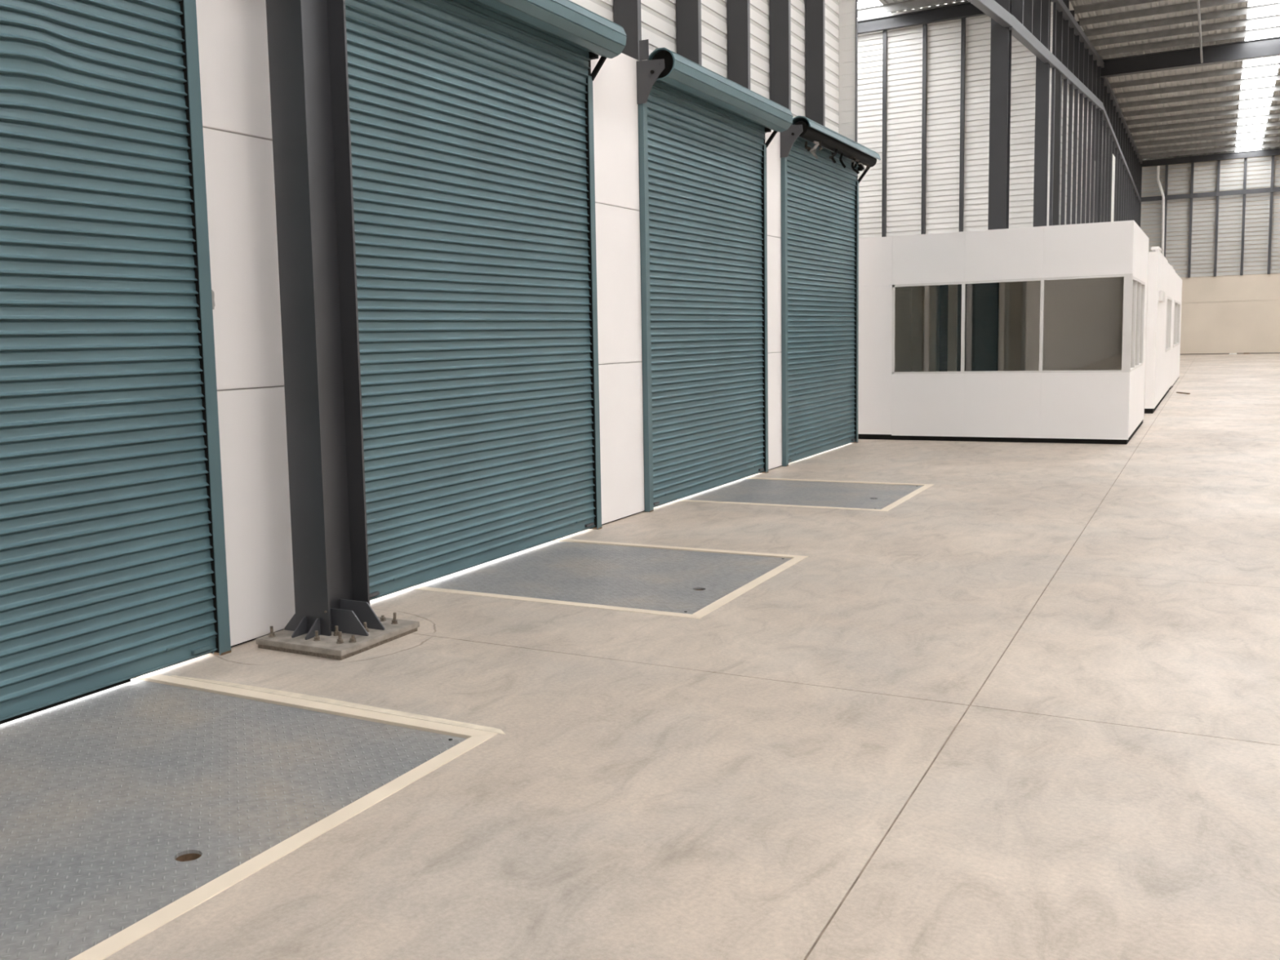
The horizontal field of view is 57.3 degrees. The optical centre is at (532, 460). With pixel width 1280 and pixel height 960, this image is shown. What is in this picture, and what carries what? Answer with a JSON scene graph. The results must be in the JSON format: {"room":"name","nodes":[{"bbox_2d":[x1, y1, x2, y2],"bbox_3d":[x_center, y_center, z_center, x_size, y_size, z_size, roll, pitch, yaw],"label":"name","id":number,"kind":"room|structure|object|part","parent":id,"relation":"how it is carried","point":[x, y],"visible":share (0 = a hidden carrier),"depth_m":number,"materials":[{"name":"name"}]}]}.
{"room":"distribution center","nodes":[
{"label":"distribution center","id":0,"kind":"room"},
{"bbox_2d":[195,0,858,653],"bbox_3d":[-8.431,-3.899,-5.365,0.342,12.500,51.080,2,7,30],"label":"wall","id":1,"kind":"structure","parent":0,"point":[800,55],"depth_m":9.79,"materials":[{"name":"white paint"}]},
{"bbox_2d":[0,0,231,724],"bbox_3d":[-2.361,-0.905,4.496,0.357,4.200,3.369,2,7,30],"label":"door","id":2,"kind":"structure","parent":1,"relation":"in","point":[113,569],"depth_m":5.43,"materials":[{"name":"teal paint"}]},
{"bbox_3d":[-2.454,1.109,4.772,0.008,0.071,3.182,2,7,30],"label":"rail","id":3,"kind":"part","parent":2,"relation":"part of","materials":[{"name":"metal"}]},
{"bbox_3d":[-1.684,-0.834,5.950,0.052,3.716,0.078,2,7,30],"label":"guide rail","id":4,"kind":"part","parent":2,"relation":"part of","materials":[{"name":"teal metal"}]},
{"bbox_3d":[-1.609,-2.417,6.375,0.339,1.313,1.188,2,7,30],"label":"precast panel","id":5,"kind":"part","parent":1,"relation":"part of","materials":[{"name":"white concrete"}]},
{"bbox_3d":[-1.574,-1.089,6.512,0.339,1.343,1.188,2,7,30],"label":"precast panel","id":6,"kind":"part","parent":1,"relation":"part of","materials":[{"name":"white concrete"}]},
{"bbox_3d":[-1.538,0.264,6.652,0.339,1.364,1.188,2,7,30],"label":"precast panel","id":7,"kind":"part","parent":1,"relation":"part of","materials":[{"name":"white concrete"}]},
{"bbox_2d":[345,0,626,600],"bbox_3d":[-0.176,-1.346,8.198,0.353,4.200,3.372,2,7,30],"label":"door","id":8,"kind":"structure","parent":1,"relation":"in","point":[472,121],"depth_m":8.10,"materials":[{"name":"teal paint"}]},
{"bbox_3d":[-0.271,0.668,8.475,0.008,0.071,3.185,2,7,30],"label":"rail","id":9,"kind":"part","parent":8,"relation":"part of","materials":[{"name":"metal"}]},
{"bbox_2d":[471,0,626,58],"bbox_3d":[-0.189,-3.217,7.991,0.275,0.273,3.280,2,7,30],"label":"housing","id":10,"kind":"object","parent":8,"relation":"attached to","point":[566,25],"depth_m":8.61,"materials":[{"name":"teal paint"}]},
{"bbox_3d":[0.500,-1.275,9.655,0.052,3.716,0.078,2,7,30],"label":"guide rail","id":11,"kind":"part","parent":8,"relation":"part of","materials":[{"name":"teal metal"}]},
{"bbox_3d":[0.555,-2.854,10.046,0.339,1.313,1.110,2,7,30],"label":"precast panel","id":12,"kind":"part","parent":1,"relation":"part of","materials":[{"name":"white concrete"}]},
{"bbox_3d":[0.591,-1.526,10.183,0.339,1.343,1.110,2,7,30],"label":"precast panel","id":13,"kind":"part","parent":1,"relation":"part of","materials":[{"name":"white concrete"}]},
{"bbox_3d":[0.626,-0.173,10.323,0.339,1.364,1.110,2,7,30],"label":"precast panel","id":14,"kind":"part","parent":1,"relation":"part of","materials":[{"name":"white concrete"}]},
{"bbox_2d":[636,39,793,511],"bbox_3d":[1.973,-1.780,11.843,0.353,4.200,3.387,2,7,30],"label":"door","id":15,"kind":"structure","parent":1,"relation":"in","point":[702,147],"depth_m":11.62,"materials":[{"name":"teal paint"}]},
{"bbox_3d":[1.032,-1.382,10.556,0.052,3.716,0.085,2,7,30],"label":"guide rail","id":16,"kind":"part","parent":15,"relation":"part of","materials":[{"name":"teal metal"}]},
{"bbox_3d":[1.878,0.234,12.119,0.008,0.071,3.200,2,7,30],"label":"rail","id":17,"kind":"part","parent":15,"relation":"part of","materials":[{"name":"metal"}]},
{"bbox_2d":[647,47,793,132],"bbox_3d":[1.960,-3.651,11.635,0.275,0.273,3.295,2,7,30],"label":"housing","id":18,"kind":"object","parent":15,"relation":"attached to","point":[702,89],"depth_m":11.24,"materials":[{"name":"teal paint"}]},
{"bbox_3d":[2.653,-1.709,13.305,0.052,3.716,0.078,2,7,30],"label":"guide rail","id":19,"kind":"part","parent":15,"relation":"part of","materials":[{"name":"teal metal"}]},
{"bbox_3d":[2.627,-3.272,13.559,0.339,1.313,0.790,2,7,30],"label":"precast panel","id":20,"kind":"part","parent":1,"relation":"part of","materials":[{"name":"white concrete"}]},
{"bbox_3d":[2.662,-1.944,13.696,0.339,1.343,0.790,2,7,30],"label":"precast panel","id":21,"kind":"part","parent":1,"relation":"part of","materials":[{"name":"white concrete"}]},
{"bbox_3d":[2.698,-0.591,13.836,0.339,1.364,0.790,2,7,30],"label":"precast panel","id":22,"kind":"part","parent":1,"relation":"part of","materials":[{"name":"white concrete"}]},
{"bbox_2d":[780,109,880,466],"bbox_3d":[3.965,-2.181,15.213,0.360,4.200,3.377,2,7,30],"label":"door","id":23,"kind":"structure","parent":1,"relation":"in","point":[820,185],"depth_m":15.06,"materials":[{"name":"teal paint"}]},
{"bbox_3d":[3.022,-1.784,13.932,0.052,3.716,0.085,2,7,30],"label":"guide rail","id":24,"kind":"part","parent":23,"relation":"part of","materials":[{"name":"teal metal"}]},
{"bbox_3d":[3.866,-0.167,15.491,0.008,0.071,3.190,2,7,30],"label":"rail","id":25,"kind":"part","parent":23,"relation":"part of","materials":[{"name":"metal"}]},
{"bbox_2d":[791,115,880,159],"bbox_3d":[3.947,-4.124,14.999,0.276,0.139,3.285,2,7,30],"label":"housing","id":26,"kind":"object","parent":23,"relation":"attached to","point":[800,123],"depth_m":14.49,"materials":[{"name":"teal paint"}]},
{"bbox_3d":[4.638,-2.110,16.673,0.052,3.716,0.078,2,7,30],"label":"guide rail","id":27,"kind":"part","parent":23,"relation":"part of","materials":[{"name":"teal metal"}]},
{"bbox_3d":[4.524,-7.705,16.214,0.012,6.850,0.070,2,7,30],"label":"corner trim","id":28,"kind":"part","parent":1,"relation":"part of","materials":[{"name":"grey metal"}]},
{"bbox_2d":[102,353,1279,959],"bbox_3d":[14.578,0.140,11.259,37.200,0.160,102.000,2,7,30],"label":"floor","id":29,"kind":"structure","parent":0,"point":[1025,705],"depth_m":4.58,"materials":[{"name":"concrete"}]},
{"bbox_2d":[0,672,504,959],"bbox_3d":[-1.727,1.377,4.372,2.382,0.352,2.467,2,7,30],"label":"dock leveller","id":30,"kind":"object","parent":29,"relation":"on","point":[126,808],"visible":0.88,"depth_m":4.25,"materials":[{"name":"metal"}]},
{"bbox_2d":[175,853,200,861],"bbox_3d":[-1.094,1.295,3.713,0.086,0.050,0.086,2,7,30],"label":"hole","id":31,"kind":"object","parent":30,"relation":"in","point":[179,856],"depth_m":3.75,"materials":[{"name":"metal"}]},
{"bbox_3d":[-0.779,1.264,3.763,0.078,0.052,2.403,2,7,30],"label":"edge frame","id":32,"kind":"part","parent":30,"relation":"part of","materials":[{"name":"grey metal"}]},
{"bbox_3d":[-1.155,1.113,5.325,2.311,0.052,0.078,2,7,30],"label":"edge frame","id":33,"kind":"part","parent":30,"relation":"part of","materials":[{"name":"beige concrete"}]},
{"bbox_2d":[255,0,419,660],"bbox_3d":[-1.196,-4.441,5.813,0.590,10.900,0.680,2,7,30],"label":"steel column","id":34,"kind":"structure","parent":29,"relation":"on","point":[334,618],"depth_m":6.23,"materials":[{"name":"grey metal"}]},
{"bbox_3d":[-1.054,0.941,6.370,0.590,0.030,0.680,2,7,30],"label":"plate","id":35,"kind":"part","parent":34,"relation":"part of","materials":[{"name":"metal"}]},
{"bbox_2d":[408,537,808,618],"bbox_3d":[0.460,0.933,8.111,2.352,0.352,2.055,2,7,30],"label":"dock leveller","id":36,"kind":"object","parent":29,"relation":"on","point":[650,579],"visible":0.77,"depth_m":7.88,"materials":[{"name":"metal"}]},
{"bbox_3d":[-0.026,0.885,7.238,2.311,0.052,0.078,2,7,30],"label":"edge frame","id":37,"kind":"part","parent":36,"relation":"part of","materials":[{"name":"beige metal"}]},
{"bbox_3d":[0.972,0.684,8.932,2.311,0.052,0.078,2,7,30],"label":"edge frame","id":38,"kind":"part","parent":36,"relation":"part of","materials":[{"name":"beige metal"}]},
{"bbox_3d":[1.437,0.817,7.521,0.078,0.052,2.053,2,7,30],"label":"edge frame","id":39,"kind":"part","parent":36,"relation":"part of","materials":[{"name":"beige metal"}]},
{"bbox_2d":[676,477,933,511],"bbox_3d":[2.662,0.489,11.845,2.352,0.352,1.990,2,7,30],"label":"dock leveller","id":40,"kind":"object","parent":29,"relation":"on","point":[827,494],"visible":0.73,"depth_m":11.68,"materials":[{"name":"metal"}]},
{"bbox_3d":[2.192,0.438,11.000,2.311,0.052,0.078,2,7,30],"label":"edge frame","id":41,"kind":"part","parent":40,"relation":"part of","materials":[{"name":"beige metal"}]},
{"bbox_3d":[3.158,0.243,12.639,2.311,0.052,0.078,2,7,30],"label":"edge frame","id":42,"kind":"part","parent":40,"relation":"part of","materials":[{"name":"beige concrete"}]},
{"bbox_3d":[3.639,0.373,11.255,0.078,0.052,1.988,2,7,30],"label":"edge frame","id":43,"kind":"part","parent":40,"relation":"part of","materials":[{"name":"beige concrete"}]},
{"bbox_2d":[987,0,1012,230],"bbox_3d":[9.152,-6.469,22.775,0.327,10.900,0.360,2,7,30],"label":"steel column","id":44,"kind":"structure","parent":29,"relation":"on","point":[1001,37],"depth_m":22.64,"materials":[{"name":"black metal"}]},
{"bbox_2d":[857,220,1149,444],"bbox_3d":[7.381,-1.939,18.036,3.616,2.960,3.936,2,7,30],"label":"booth","id":45,"kind":"object","parent":29,"relation":"on","point":[1028,334],"visible":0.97,"depth_m":16.86,"materials":[{"name":"white paint"}]},
{"bbox_3d":[5.066,-1.481,17.195,0.499,2.187,0.050,2,7,30],"label":"wall panel","id":46,"kind":"part","parent":45,"relation":"part of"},
{"bbox_3d":[5.028,-2.914,17.046,0.499,0.694,0.050,2,7,30],"label":"wall panel","id":47,"kind":"part","parent":45,"relation":"part of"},
{"bbox_3d":[5.843,-2.024,18.935,0.050,2.895,3.830,2,7,30],"label":"wall panel","id":48,"kind":"part","parent":45,"relation":"part of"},
{"bbox_3d":[5.730,-0.808,16.883,0.999,0.905,0.050,2,7,30],"label":"wall panel","id":49,"kind":"part","parent":45,"relation":"part of","materials":[{"name":"white paint"}]},
{"bbox_3d":[5.675,-2.892,16.667,0.999,0.695,0.050,2,7,30],"label":"wall panel","id":50,"kind":"part","parent":45,"relation":"part of","materials":[{"name":"white paint"}]},
{"bbox_3d":[7.128,-1.873,19.742,0.140,2.350,0.080,2,7,30],"label":"door post","id":51,"kind":"part","parent":45,"relation":"part of","materials":[{"name":"grey metal"}]},
{"bbox_3d":[7.481,-1.897,19.887,1.000,2.350,0.030,2,7,30],"label":"dark door","id":52,"kind":"part","parent":45,"relation":"part of","materials":[{"name":"black glass"}]},
{"bbox_3d":[6.601,-0.779,16.373,1.019,0.905,0.050,2,7,30],"label":"wall panel","id":53,"kind":"part","parent":45,"relation":"part of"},
{"bbox_3d":[6.546,-2.862,16.157,1.019,0.695,0.050,2,7,30],"label":"wall panel","id":54,"kind":"part","parent":45,"relation":"part of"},
{"bbox_3d":[8.359,-2.170,19.699,3.610,2.895,0.050,2,7,30],"label":"wall panel","id":55,"kind":"part","parent":45,"relation":"part of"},
{"bbox_3d":[7.512,-0.748,15.840,1.089,0.905,0.050,2,7,30],"label":"wall panel","id":56,"kind":"part","parent":45,"relation":"part of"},
{"bbox_3d":[7.457,-2.831,15.624,1.089,0.695,0.050,2,7,30],"label":"wall panel","id":57,"kind":"part","parent":45,"relation":"part of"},
{"bbox_3d":[7.915,-1.828,15.484,0.102,1.299,0.081,2,7,30],"label":"corner post","id":58,"kind":"part","parent":45,"relation":"part of","materials":[{"name":"metal"}]},
{"bbox_3d":[8.170,-1.857,15.866,0.006,1.200,0.775,2,7,30],"label":"pane","id":59,"kind":"part","parent":45,"relation":"part of","materials":[{"name":"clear glass"}]},
{"bbox_3d":[8.725,-0.893,16.875,0.050,0.892,2.980,2,7,30],"label":"wall panel","id":60,"kind":"part","parent":45,"relation":"part of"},
{"bbox_3d":[8.646,-1.953,16.673,0.006,1.200,0.990,2,7,30],"label":"pane","id":61,"kind":"part","parent":45,"relation":"part of","materials":[{"name":"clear glass"}]},
{"bbox_3d":[8.671,-2.955,16.662,0.050,0.725,2.980,2,7,30],"label":"wall panel","id":62,"kind":"part","parent":45,"relation":"part of","materials":[{"name":"white paint"}]},
{"bbox_3d":[9.169,-2.058,17.560,0.006,1.200,0.960,2,7,30],"label":"pane","id":63,"kind":"part","parent":45,"relation":"part of","materials":[{"name":"clear glass"}]},
{"bbox_3d":[9.679,-2.081,18.435,0.050,2.882,0.900,2,7,30],"label":"wall panel","id":64,"kind":"part","parent":45,"relation":"part of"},
{"bbox_2d":[1033,0,1050,226],"bbox_3d":[12.137,-6.813,27.771,0.270,10.400,0.250,2,7,30],"label":"steel column","id":65,"kind":"structure","parent":29,"relation":"on","point":[1042,69],"depth_m":27.59,"materials":[{"name":"black metal"}]},
{"bbox_2d":[1094,77,1102,222],"bbox_3d":[19.283,-8.256,39.905,0.285,10.400,0.360,2,7,30],"label":"steel column","id":66,"kind":"structure","parent":29,"relation":"on","point":[1101,78],"depth_m":39.55,"materials":[{"name":"black metal"}]},
{"bbox_2d":[1097,36,1279,77],"bbox_3d":[31.576,-12.741,31.796,29.380,0.540,0.200,2,7,30],"label":"roof beam","id":67,"kind":"structure","parent":66,"relation":"on","point":[1269,46],"depth_m":37.75,"materials":[{"name":"grey metal"}]},
{"bbox_2d":[1138,164,1142,227],"bbox_3d":[30.890,-10.338,59.502,0.270,9.900,0.300,2,7,30],"label":"steel column","id":68,"kind":"structure","parent":29,"relation":"on","point":[1140,173],"depth_m":59.05,"materials":[{"name":"black metal"}]},
{"bbox_2d":[1142,148,1279,167],"bbox_3d":[43.371,-14.623,51.749,29.300,0.300,0.160,2,7,30],"label":"roof beam","id":69,"kind":"structure","parent":68,"relation":"attached to","point":[1273,152],"depth_m":57.47,"materials":[{"name":"grey metal"}]},
{"bbox_2d":[1144,246,1182,413],"bbox_3d":[13.988,-3.151,28.067,2.610,2.960,15.720,2,7,30],"label":"booth","id":70,"kind":"object","parent":29,"relation":"on","point":[1164,284],"visible":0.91,"depth_m":22.39,"materials":[{"name":"white paint"}]},
{"bbox_3d":[9.986,-2.354,21.378,2.510,2.780,0.050,2,7,30],"label":"wall panel","id":71,"kind":"part","parent":70,"relation":"part of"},
{"bbox_3d":[12.194,-2.554,22.602,0.050,2.810,4.418,2,7,30],"label":"wall panel","id":72,"kind":"part","parent":70,"relation":"part of","materials":[{"name":"white paint"}]},
{"bbox_3d":[14.018,-1.972,25.751,0.050,0.910,2.698,2,7,30],"label":"wall panel","id":73,"kind":"part","parent":70,"relation":"part of","materials":[{"name":"white paint"}]},
{"bbox_3d":[13.966,-3.936,25.548,0.050,0.700,2.698,2,7,30],"label":"wall panel","id":74,"kind":"part","parent":70,"relation":"part of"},
{"bbox_3d":[15.206,-3.147,27.711,0.050,2.780,2.098,2,7,30],"label":"wall panel","id":75,"kind":"part","parent":70,"relation":"part of","materials":[{"name":"white paint"}]},
{"bbox_3d":[17.024,-2.559,30.851,0.050,0.950,4.998,2,7,30],"label":"wall panel","id":76,"kind":"part","parent":70,"relation":"part of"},
{"bbox_3d":[16.378,-3.489,29.698,0.006,1.070,2.320,2,7,30],"label":"pane","id":77,"kind":"part","parent":70,"relation":"part of","materials":[{"name":"clear glass"}]},
{"bbox_3d":[17.611,-3.737,31.789,0.006,1.070,2.320,2,7,30],"label":"pane","id":78,"kind":"part","parent":70,"relation":"part of","materials":[{"name":"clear glass"}]},
{"bbox_3d":[16.972,-4.533,30.647,0.050,0.680,4.998,2,7,30],"label":"wall panel","id":79,"kind":"part","parent":70,"relation":"part of","materials":[{"name":"white paint"}]},
{"bbox_3d":[18.642,-3.810,33.541,0.050,2.800,1.498,2,7,30],"label":"wall panel","id":80,"kind":"part","parent":70,"relation":"part of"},
{"bbox_2d":[857,0,1053,238],"bbox_3d":[9.237,-6.681,30.547,8.100,9.720,0.250,2,7,30],"label":"wall","id":81,"kind":"structure","parent":0,"point":[923,91],"depth_m":29.65,"materials":[{"name":"grey metal"}]},
{"bbox_2d":[857,2,986,34],"bbox_3d":[8.883,-11.224,29.976,7.800,0.310,0.150,2,7,30],"label":"roof beam","id":82,"kind":"structure","parent":81,"relation":"attached to","point":[966,10],"depth_m":29.43,"materials":[{"name":"grey metal"}]},
{"bbox_2d":[967,0,1142,226],"bbox_3d":[18.157,-8.482,37.998,0.456,11.300,50.800,2,7,30],"label":"wall","id":83,"kind":"structure","parent":0,"point":[1073,61],"depth_m":33.18,"materials":[{"name":"grey metal"}]},
{"bbox_3d":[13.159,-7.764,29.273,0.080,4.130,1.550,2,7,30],"label":"boxed post","id":84,"kind":"part","parent":83,"relation":"part of","materials":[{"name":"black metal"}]},
{"bbox_2d":[857,0,1279,159],"bbox_3d":[14.242,-10.937,10.139,37.700,3.016,102.400,2,7,30],"label":"ceiling","id":85,"kind":"structure","parent":0,"point":[1230,106],"depth_m":41.41,"materials":[{"name":"white metal"}]},
{"bbox_2d":[1196,0,1203,62],"bbox_3d":[17.169,-12.148,30.034,0.070,0.487,17.302,2,7,30],"label":"pipe","id":86,"kind":"object","parent":85,"relation":"hanging from","point":[1197,1],"visible":1,"depth_m":33.68,"materials":[{"name":"grey metal"}]},
{"bbox_2d":[1140,146,1279,355],"bbox_3d":[43.592,-10.100,52.490,29.400,10.200,0.430,2,7,30],"label":"wall","id":87,"kind":"structure","parent":0,"point":[1222,222],"depth_m":57.95,"materials":[{"name":"grey metal"}]},
{"bbox_2d":[1156,165,1164,255],"bbox_3d":[31.764,-12.055,58.864,0.444,5.601,0.130,2,7,30],"label":"downpipe","id":88,"kind":"object","parent":87,"relation":"attached to","point":[1157,166],"visible":0.88,"depth_m":58.70,"materials":[{"name":"white plastic"}]},
{"bbox_3d":[35.276,-6.610,57.855,9.792,2.594,0.150,2,7,30],"label":"precast panel","id":89,"kind":"part","parent":87,"relation":"part of","materials":[{"name":"beige concrete"}]},
{"bbox_3d":[35.226,-8.537,57.656,9.792,1.258,0.150,2,7,30],"label":"precast panel","id":90,"kind":"part","parent":87,"relation":"part of","materials":[{"name":"beige concrete"}]}
]}

